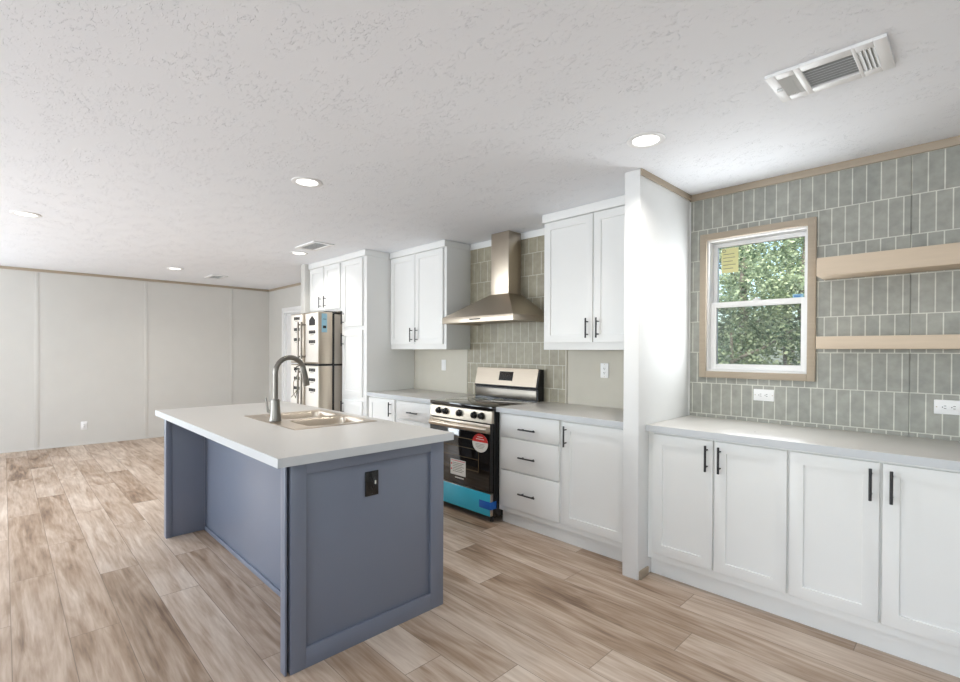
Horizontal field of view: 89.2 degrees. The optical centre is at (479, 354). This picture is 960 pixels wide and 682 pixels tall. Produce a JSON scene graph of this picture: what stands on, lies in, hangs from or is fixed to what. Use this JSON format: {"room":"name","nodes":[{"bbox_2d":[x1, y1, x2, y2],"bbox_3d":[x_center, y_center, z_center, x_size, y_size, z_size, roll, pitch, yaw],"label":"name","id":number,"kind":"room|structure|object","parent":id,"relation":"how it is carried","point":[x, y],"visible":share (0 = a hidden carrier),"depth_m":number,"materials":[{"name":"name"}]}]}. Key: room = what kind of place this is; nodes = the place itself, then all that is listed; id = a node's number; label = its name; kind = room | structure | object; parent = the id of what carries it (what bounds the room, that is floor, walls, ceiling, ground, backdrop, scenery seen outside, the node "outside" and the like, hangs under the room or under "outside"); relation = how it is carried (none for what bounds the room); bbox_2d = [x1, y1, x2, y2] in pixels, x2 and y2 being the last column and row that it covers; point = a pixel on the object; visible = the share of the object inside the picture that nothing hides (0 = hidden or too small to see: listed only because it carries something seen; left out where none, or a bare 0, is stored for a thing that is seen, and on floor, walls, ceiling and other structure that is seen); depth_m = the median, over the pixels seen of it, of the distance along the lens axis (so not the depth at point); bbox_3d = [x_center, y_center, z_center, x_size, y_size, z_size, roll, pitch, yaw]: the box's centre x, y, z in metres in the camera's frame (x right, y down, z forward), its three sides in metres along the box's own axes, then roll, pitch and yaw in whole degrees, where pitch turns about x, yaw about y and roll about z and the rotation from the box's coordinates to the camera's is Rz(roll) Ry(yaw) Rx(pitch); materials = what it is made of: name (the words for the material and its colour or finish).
{"room":"kitchen","nodes":[
{"label":"kitchen","id":0,"kind":"room"},
{"bbox_2d":[0,268,268,451],"bbox_3d":[-6.159,0.064,6.427,6.833,2.428,0.120,0,1,-44],"label":"wall","id":1,"kind":"structure","parent":0,"point":[91,329],"depth_m":7.12,"materials":[{"name":"white paint"}]},
{"bbox_2d":[0,435,163,453],"bbox_3d":[-6.119,1.268,6.390,6.593,0.020,0.008,0,1,-44],"label":"baseboard","id":2,"kind":"structure","parent":1,"relation":"attached to","point":[163,435],"depth_m":6.84,"materials":[{"name":"white wood"}]},
{"bbox_2d":[81,421,86,429],"bbox_3d":[-5.602,1.002,6.893,0.072,0.116,0.009,0,1,-44],"label":"wall outlet","id":3,"kind":"object","parent":1,"relation":"attached to","point":[84,423],"visible":1,"depth_m":6.89,"materials":[{"name":"white plastic"}]},
{"bbox_2d":[34,271,232,448],"bbox_3d":[-5.521,0.081,6.965,3.722,2.392,0.004,0,1,-44],"label":"trim","id":4,"kind":"structure","parent":1,"relation":"attached to","point":[36,274],"depth_m":7.38,"materials":[{"name":"white wood"}]},
{"bbox_2d":[0,266,268,291],"bbox_3d":[-6.112,-1.132,6.365,6.579,0.036,0.014,0,1,-44],"label":"trim","id":5,"kind":"structure","parent":1,"relation":"attached to","point":[1,267],"depth_m":7.20,"materials":[{"name":"brown wood"}]},
{"bbox_2d":[301,264,309,313],"bbox_3d":[-1.978,0.083,6.367,0.703,2.428,0.105,0,1,-44],"label":"wall","id":6,"kind":"structure","parent":0,"point":[305,273],"depth_m":6.10,"materials":[{"name":"white paint"}]},
{"bbox_2d":[0,0,959,289],"bbox_3d":[-1.969,-1.161,2.145,6.893,0.120,12.140,0,1,-44],"label":"ceiling","id":7,"kind":"structure","parent":0,"point":[146,138],"depth_m":2.20,"materials":[{"name":"white paint"}]},
{"bbox_2d":[10,211,41,217],"bbox_3d":[-3.615,-1.117,3.878,0.188,0.007,0.188,0,1,-44],"label":"recessed light","id":8,"kind":"object","parent":7,"relation":"in","point":[19,213],"visible":1,"depth_m":3.88,"materials":[{"name":"white plastic"}]},
{"bbox_2d":[167,267,182,269],"bbox_3d":[-4.037,-1.138,6.447,0.188,0.007,0.188,0,1,-44],"label":"recessed light","id":9,"kind":"object","parent":7,"relation":"in","point":[171,268],"visible":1,"depth_m":6.43,"materials":[{"name":"white plastic"}]},
{"bbox_2d":[204,274,227,279],"bbox_3d":[-3.870,-1.140,7.150,0.210,0.012,0.390,0,1,-44],"label":"ceiling vent","id":10,"kind":"object","parent":7,"relation":"in","point":[212,276],"visible":1,"depth_m":7.15,"materials":[{"name":"white plastic"}]},
{"bbox_2d":[290,251,307,254],"bbox_3d":[-2.001,-1.121,5.384,0.188,0.007,0.188,0,1,-44],"label":"recessed light","id":11,"kind":"object","parent":7,"relation":"in","point":[292,252],"visible":1,"depth_m":5.38,"materials":[{"name":"white plastic"}]},
{"bbox_2d":[291,177,321,187],"bbox_3d":[-1.105,-1.100,3.112,0.188,0.007,0.188,0,1,-44],"label":"recessed light","id":12,"kind":"object","parent":7,"relation":"in","point":[309,182],"visible":1,"depth_m":3.10,"materials":[{"name":"white plastic"}]},
{"bbox_2d":[295,241,334,250],"bbox_3d":[-1.699,-1.114,5.003,0.222,0.012,0.425,0,1,-44],"label":"ceiling vent","id":13,"kind":"object","parent":7,"relation":"in","point":[313,245],"visible":1,"depth_m":4.99,"materials":[{"name":"white plastic"}]},
{"bbox_2d":[627,132,665,148],"bbox_3d":[0.842,-1.087,2.474,0.188,0.007,0.188,0,1,-44],"label":"recessed light","id":14,"kind":"object","parent":7,"relation":"in","point":[645,139],"visible":1,"depth_m":2.46,"materials":[{"name":"white plastic"}]},
{"bbox_2d":[765,33,895,102],"bbox_3d":[1.329,-1.074,1.858,0.253,0.020,0.368,0,1,-44],"label":"ceiling vent","id":15,"kind":"object","parent":7,"relation":"in","point":[874,55],"visible":1,"depth_m":1.84,"materials":[{"name":"white plastic"}]},
{"bbox_2d":[0,437,959,681],"bbox_3d":[-1.892,1.327,2.250,7.410,0.001,12.140,0,1,-44],"label":"floor","id":16,"kind":"structure","parent":0,"point":[93,588],"depth_m":2.51,"materials":[{"name":"brown wood"}]},
{"bbox_2d":[164,419,443,676],"bbox_3d":[-1.239,0.887,3.059,0.847,0.874,2.120,0,1,-44],"label":"kitchen island","id":17,"kind":"object","parent":16,"relation":"on","point":[346,567],"visible":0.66,"depth_m":2.39,"materials":[{"name":"blue wood"}]},
{"bbox_2d":[155,401,453,468],"bbox_3d":[-1.248,0.428,3.073,0.940,0.039,2.205,0,1,-44],"label":"island countertop","id":18,"kind":"structure","parent":17,"relation":"on","point":[273,445],"depth_m":2.55,"materials":[{"name":"grey laminate"}]},
{"bbox_2d":[265,355,309,421],"bbox_3d":[-1.192,0.204,3.035,0.258,0.404,0.084,0,1,-44],"label":"faucet","id":19,"kind":"object","parent":18,"relation":"on","point":[274,411],"visible":1,"depth_m":2.97,"materials":[{"name":"silver metal"}]},
{"bbox_2d":[245,409,375,429],"bbox_3d":[-1.099,0.499,3.121,0.523,0.186,0.788,0,1,-44],"label":"sink","id":20,"kind":"object","parent":18,"relation":"in","point":[307,419],"visible":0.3,"depth_m":3.15,"materials":[{"name":"metal"}]},
{"bbox_2d":[266,411,335,418],"bbox_3d":[-1.200,0.497,3.278,0.380,0.186,0.315,0,1,-44],"label":"basin","id":21,"kind":"object","parent":20,"relation":"in","point":[301,414],"depth_m":3.41,"materials":[{"name":"metal"}]},
{"bbox_2d":[290,416,363,425],"bbox_3d":[-0.943,0.500,3.015,0.380,0.186,0.310,0,1,-44],"label":"basin","id":22,"kind":"object","parent":20,"relation":"in","point":[328,420],"depth_m":3.14,"materials":[{"name":"metal"}]},
{"bbox_2d":[365,470,377,496],"bbox_3d":[-0.509,0.607,2.299,0.072,0.116,0.011,0,1,-44],"label":"wall outlet","id":23,"kind":"object","parent":17,"relation":"attached to","point":[371,477],"visible":1,"depth_m":2.29,"materials":[{"name":"black plastic"}]},
{"bbox_2d":[369,476,374,490],"bbox_3d":[-0.508,0.607,2.297,0.034,0.068,0.003,0,1,-44],"label":"receptacle","id":24,"kind":"object","parent":23,"relation":"attached to","point":[371,478],"depth_m":2.29,"materials":[{"name":"black plastic"}]},
{"bbox_2d":[291,311,341,410],"bbox_3d":[-1.779,0.402,5.926,0.938,1.797,0.735,0,1,-44],"label":"refrigerator","id":25,"kind":"object","parent":16,"relation":"on","point":[315,336],"visible":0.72,"depth_m":5.53,"materials":[{"name":"grey metal"}]},
{"bbox_2d":[340,249,413,416],"bbox_3d":[-1.183,0.092,5.566,0.684,2.427,0.532,0,1,-44],"label":"pantry cabinet","id":26,"kind":"object","parent":16,"relation":"on","point":[369,362],"visible":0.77,"depth_m":5.32,"materials":[{"name":"white wood"}]},
{"bbox_2d":[369,396,397,421],"bbox_3d":[-0.811,0.872,5.213,0.649,0.876,0.517,0,1,-44],"label":"base cabinet","id":27,"kind":"object","parent":16,"relation":"on","point":[383,408],"visible":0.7,"depth_m":5.00,"materials":[{"name":"white wood"}]},
{"bbox_2d":[397,399,430,427],"bbox_3d":[-0.414,0.877,4.810,0.647,0.876,0.614,0,1,-44],"label":"drawer","id":28,"kind":"object","parent":16,"relation":"on","point":[408,412],"visible":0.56,"depth_m":4.62,"materials":[{"name":"white wood"}]},
{"bbox_2d":[366,389,474,403],"bbox_3d":[-0.587,0.417,4.996,0.630,0.038,1.133,0,1,-44],"label":"countertop","id":29,"kind":"structure","parent":28,"relation":"on","point":[417,395],"depth_m":4.88,"materials":[{"name":"grey laminate"}]},
{"bbox_2d":[429,367,543,521],"bbox_3d":[0.028,0.722,4.278,0.722,1.198,0.786,0,1,-44],"label":"range","id":30,"kind":"object","parent":16,"relation":"on","point":[471,460],"visible":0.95,"depth_m":4.05,"materials":[{"name":"black metal"}]},
{"bbox_2d":[430,396,535,410],"bbox_3d":[0.036,0.418,4.270,0.591,0.030,0.768,0,1,-44],"label":"cooktop","id":31,"kind":"object","parent":30,"relation":"in","point":[471,403],"depth_m":4.20,"materials":[{"name":"grey metal"}]},
{"bbox_2d":[499,412,565,541],"bbox_3d":[0.556,0.888,3.819,0.647,0.876,0.607,0,1,-44],"label":"base cabinet","id":32,"kind":"object","parent":16,"relation":"on","point":[530,447],"visible":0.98,"depth_m":3.59,"materials":[{"name":"white wood"}]},
{"bbox_2d":[496,401,622,427],"bbox_3d":[0.750,0.432,3.632,0.630,0.038,1.141,0,1,-44],"label":"countertop","id":33,"kind":"structure","parent":32,"relation":"on","point":[606,416],"depth_m":3.55,"materials":[{"name":"grey laminate"}]},
{"bbox_2d":[562,420,622,561],"bbox_3d":[0.954,0.893,3.411,0.649,0.876,0.532,0,1,-44],"label":"base cabinet","id":34,"kind":"object","parent":16,"relation":"on","point":[592,464],"visible":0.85,"depth_m":3.23,"materials":[{"name":"white wood"}]},
{"bbox_2d":[648,431,790,619],"bbox_3d":[1.472,0.899,2.882,0.649,0.876,0.742,0,1,-44],"label":"base cabinet","id":35,"kind":"object","parent":16,"relation":"on","point":[718,510],"visible":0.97,"depth_m":2.64,"materials":[{"name":"white wood"}]},
{"bbox_2d":[646,415,959,470],"bbox_3d":[1.742,0.444,2.619,0.630,0.038,1.487,0,1,-44],"label":"countertop","id":36,"kind":"structure","parent":35,"relation":"on","point":[936,453],"depth_m":2.46,"materials":[{"name":"grey laminate"}]},
{"bbox_2d":[788,449,959,677],"bbox_3d":[1.991,0.905,2.352,0.649,0.876,0.740,0,1,-44],"label":"base cabinet","id":37,"kind":"object","parent":16,"relation":"on","point":[874,545],"visible":0.98,"depth_m":2.17,"materials":[{"name":"white wood"}]},
{"bbox_2d":[269,145,959,440],"bbox_3d":[0.432,0.107,4.511,0.156,2.428,11.840,0,1,-44],"label":"wall","id":38,"kind":"structure","parent":0,"point":[911,201],"depth_m":2.78,"materials":[{"name":"grey tile"}]},
{"bbox_2d":[269,283,300,291],"bbox_3d":[-2.763,-1.127,7.657,0.014,0.036,2.855,0,1,-44],"label":"trim","id":39,"kind":"structure","parent":38,"relation":"attached to","point":[297,284],"depth_m":8.16,"materials":[{"name":"brown wood"}]},
{"bbox_2d":[282,306,300,401],"bbox_3d":[-2.970,0.251,7.936,0.165,2.060,1.010,0,1,-44],"label":"door","id":40,"kind":"structure","parent":38,"relation":"in","point":[286,312],"depth_m":8.21,"materials":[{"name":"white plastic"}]},
{"bbox_2d":[308,256,341,314],"bbox_3d":[-1.649,-0.816,6.039,0.684,0.622,0.806,0,1,-44],"label":"upper cabinet","id":41,"kind":"object","parent":38,"relation":"attached to","point":[325,275],"visible":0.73,"depth_m":5.78,"materials":[{"name":"white wood"}]},
{"bbox_2d":[389,240,470,348],"bbox_3d":[-0.559,-0.586,5.146,0.377,1.059,0.941,0,1,-44],"label":"upper cabinet","id":42,"kind":"object","parent":38,"relation":"attached to","point":[430,282],"visible":1,"depth_m":4.91,"materials":[{"name":"white wood"}]},
{"bbox_2d":[441,360,445,370],"bbox_3d":[-0.391,0.112,5.242,0.009,0.116,0.072,0,1,-44],"label":"light switch","id":43,"kind":"object","parent":38,"relation":"attached to","point":[443,362],"visible":1,"depth_m":5.24,"materials":[{"name":"white plastic"}]},
{"bbox_2d":[442,230,543,325],"bbox_3d":[0.130,-0.694,4.360,0.482,0.825,0.876,0,1,-44],"label":"range hood","id":44,"kind":"object","parent":38,"relation":"attached to","point":[505,304],"visible":0.92,"depth_m":4.36,"materials":[{"name":"metal"}]},
{"bbox_2d":[470,228,544,249],"bbox_3d":[0.318,-1.079,4.512,0.014,0.058,1.180,0,1,-44],"label":"trim","id":45,"kind":"structure","parent":38,"relation":"attached to","point":[540,232],"depth_m":4.42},
{"bbox_2d":[466,349,567,402],"bbox_3d":[0.299,-0.323,4.536,0.010,1.455,1.243,0,1,-44],"label":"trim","id":46,"kind":"structure","parent":38,"relation":"attached to","point":[566,351],"depth_m":4.10,"materials":[{"name":"beige wood"}]},
{"bbox_2d":[542,195,624,349],"bbox_3d":[0.923,-0.567,3.633,0.377,1.062,0.916,0,1,-44],"label":"upper cabinet","id":47,"kind":"object","parent":38,"relation":"attached to","point":[584,244],"visible":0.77,"depth_m":3.58,"materials":[{"name":"white wood"}]},
{"bbox_2d":[600,363,608,377],"bbox_3d":[0.982,0.125,3.841,0.009,0.116,0.072,0,1,-44],"label":"wall outlet","id":48,"kind":"object","parent":38,"relation":"attached to","point":[604,366],"visible":1,"depth_m":3.84,"materials":[{"name":"white plastic"}]},
{"bbox_2d":[602,366,605,374],"bbox_3d":[0.980,0.125,3.839,0.003,0.068,0.034,0,1,-44],"label":"receptacle","id":49,"kind":"object","parent":48,"relation":"attached to","point":[603,367],"depth_m":3.84,"materials":[{"name":"white plastic"}]},
{"bbox_2d":[699,217,816,381],"bbox_3d":[1.772,-0.326,3.118,0.150,0.959,0.661,0,1,-44],"label":"window","id":50,"kind":"structure","parent":38,"relation":"in","point":[710,244],"depth_m":3.11,"materials":[{"name":"white plastic"}]},
{"bbox_2d":[753,389,773,401],"bbox_3d":[1.769,0.252,3.037,0.009,0.072,0.116,0,1,-44],"label":"wall outlet","id":51,"kind":"object","parent":38,"relation":"attached to","point":[759,394],"visible":1,"depth_m":3.04,"materials":[{"name":"white plastic"}]},
{"bbox_2d":[758,392,769,397],"bbox_3d":[1.767,0.252,3.035,0.003,0.034,0.068,0,1,-44],"label":"receptacle","id":52,"kind":"object","parent":51,"relation":"attached to","point":[760,394],"depth_m":3.03,"materials":[{"name":"white plastic"}]},
{"bbox_2d":[690,136,959,201],"bbox_3d":[2.986,-1.054,1.788,0.014,0.044,4.394,0,1,-44],"label":"trim","id":53,"kind":"structure","parent":38,"relation":"attached to","point":[953,141],"depth_m":2.76,"materials":[{"name":"brown wood"}]},
{"bbox_2d":[816,334,959,348],"bbox_3d":[2.425,-0.060,2.229,0.201,0.068,1.452,0,1,-44],"label":"floating shelf","id":54,"kind":"object","parent":38,"relation":"attached to","point":[952,341],"visible":1,"depth_m":2.45,"materials":[{"name":"brown wood"}]},
{"bbox_2d":[817,242,959,279],"bbox_3d":[2.427,-0.474,2.226,0.201,0.100,1.452,0,1,-44],"label":"floating shelf","id":55,"kind":"object","parent":38,"relation":"attached to","point":[940,257],"visible":1,"depth_m":2.46,"materials":[{"name":"brown wood"}]},
{"bbox_2d":[934,399,959,414],"bbox_3d":[2.353,0.264,2.441,0.009,0.072,0.116,0,1,-44],"label":"wall outlet","id":56,"kind":"object","parent":38,"relation":"attached to","point":[950,407],"visible":1,"depth_m":2.44,"materials":[{"name":"white plastic"}]},
{"bbox_2d":[940,404,958,410],"bbox_3d":[2.351,0.264,2.439,0.003,0.034,0.068,0,1,-44],"label":"receptacle","id":57,"kind":"object","parent":56,"relation":"attached to","point":[943,407],"depth_m":2.44,"materials":[{"name":"white plastic"}]},
{"bbox_2d":[622,169,689,579],"bbox_3d":[1.157,0.120,3.156,0.717,2.428,0.100,0,1,-44],"label":"wall","id":58,"kind":"structure","parent":0,"point":[657,218],"depth_m":2.95,"materials":[{"name":"white paint"}]},
{"bbox_2d":[639,566,648,579],"bbox_3d":[0.983,1.310,2.923,0.110,0.050,0.009,0,1,-44],"label":"trim","id":59,"kind":"structure","parent":58,"relation":"attached to","point":[644,572],"depth_m":2.92,"materials":[{"name":"brown wood"}]},
{"bbox_2d":[640,168,690,200],"bbox_3d":[1.196,-1.076,3.102,0.703,0.036,0.012,0,1,-44],"label":"trim","id":60,"kind":"structure","parent":58,"relation":"attached to","point":[643,172],"depth_m":3.06,"materials":[{"name":"brown wood"}]},
{"bbox_2d":[688,202,690,414],"bbox_3d":[1.448,-0.316,3.361,0.012,1.469,0.006,0,1,-44],"label":"trim","id":61,"kind":"structure","parent":58,"relation":"attached to","point":[690,202],"depth_m":3.36,"materials":[{"name":"white wood"}]},
{"label":"outside","id":62,"kind":"structure","parent":0,"visible":0},
{"bbox_3d":[22.694,2.013,22.249,56.447,0.050,80.000,0,1,-44],"label":"ground","id":63,"kind":"structure","parent":62,"visible":0},
{"bbox_2d":[718,298,773,363],"bbox_3d":[3.188,0.504,7.519,2.229,3.094,2.651,0,1,-34],"label":"tree","id":64,"kind":"object","parent":63,"relation":"on","point":[723,337],"visible":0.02,"depth_m":7.01,"materials":[{"name":"green plant"}]},
{"bbox_2d":[718,243,776,364],"bbox_3d":[7.588,-1.511,16.353,4.927,6.965,4.443,0,1,-44],"label":"tree","id":65,"kind":"object","parent":63,"relation":"on","point":[720,312],"visible":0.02,"depth_m":14.88,"materials":[{"name":"green plant"}]},
{"bbox_2d":[718,242,781,362],"bbox_3d":[5.247,-1.368,11.580,3.445,6.729,3.905,0,0,-15],"label":"tree","id":66,"kind":"object","parent":63,"relation":"on","point":[731,296],"visible":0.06,"depth_m":10.70,"materials":[{"name":"green plant"}]},
{"bbox_2d":[718,320,796,364],"bbox_3d":[3.216,0.886,6.256,2.491,2.504,2.141,0,1,-44],"label":"tree","id":67,"kind":"object","parent":63,"relation":"on","point":[732,358],"visible":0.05,"depth_m":6.07,"materials":[{"name":"green plant"}]},
{"bbox_2d":[719,240,800,364],"bbox_3d":[7.767,-1.908,12.161,3.967,7.813,4.328,0,1,-44],"label":"tree","id":68,"kind":"object","parent":63,"relation":"on","point":[784,358],"visible":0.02,"depth_m":12.11,"materials":[{"name":"green plant"}]},
{"bbox_2d":[718,238,803,364],"bbox_3d":[4.451,-0.829,8.453,3.009,5.680,3.020,0,0,11],"label":"tree","id":69,"kind":"object","parent":63,"relation":"on","point":[743,290],"visible":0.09,"depth_m":8.28,"materials":[{"name":"green plant"}]},
{"bbox_2d":[718,237,804,364],"bbox_3d":[4.128,-0.385,6.455,2.594,4.824,2.498,0,0,-6],"label":"tree","id":70,"kind":"object","parent":63,"relation":"on","point":[797,281],"visible":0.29,"depth_m":6.42,"materials":[{"name":"green plant"}]},
{"bbox_2d":[760,238,804,337],"bbox_3d":[8.034,-1.547,9.723,4.117,7.137,4.084,1,1,42],"label":"tree","id":71,"kind":"object","parent":63,"relation":"on","point":[793,238],"visible":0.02,"depth_m":10.90,"materials":[{"name":"green plant"}]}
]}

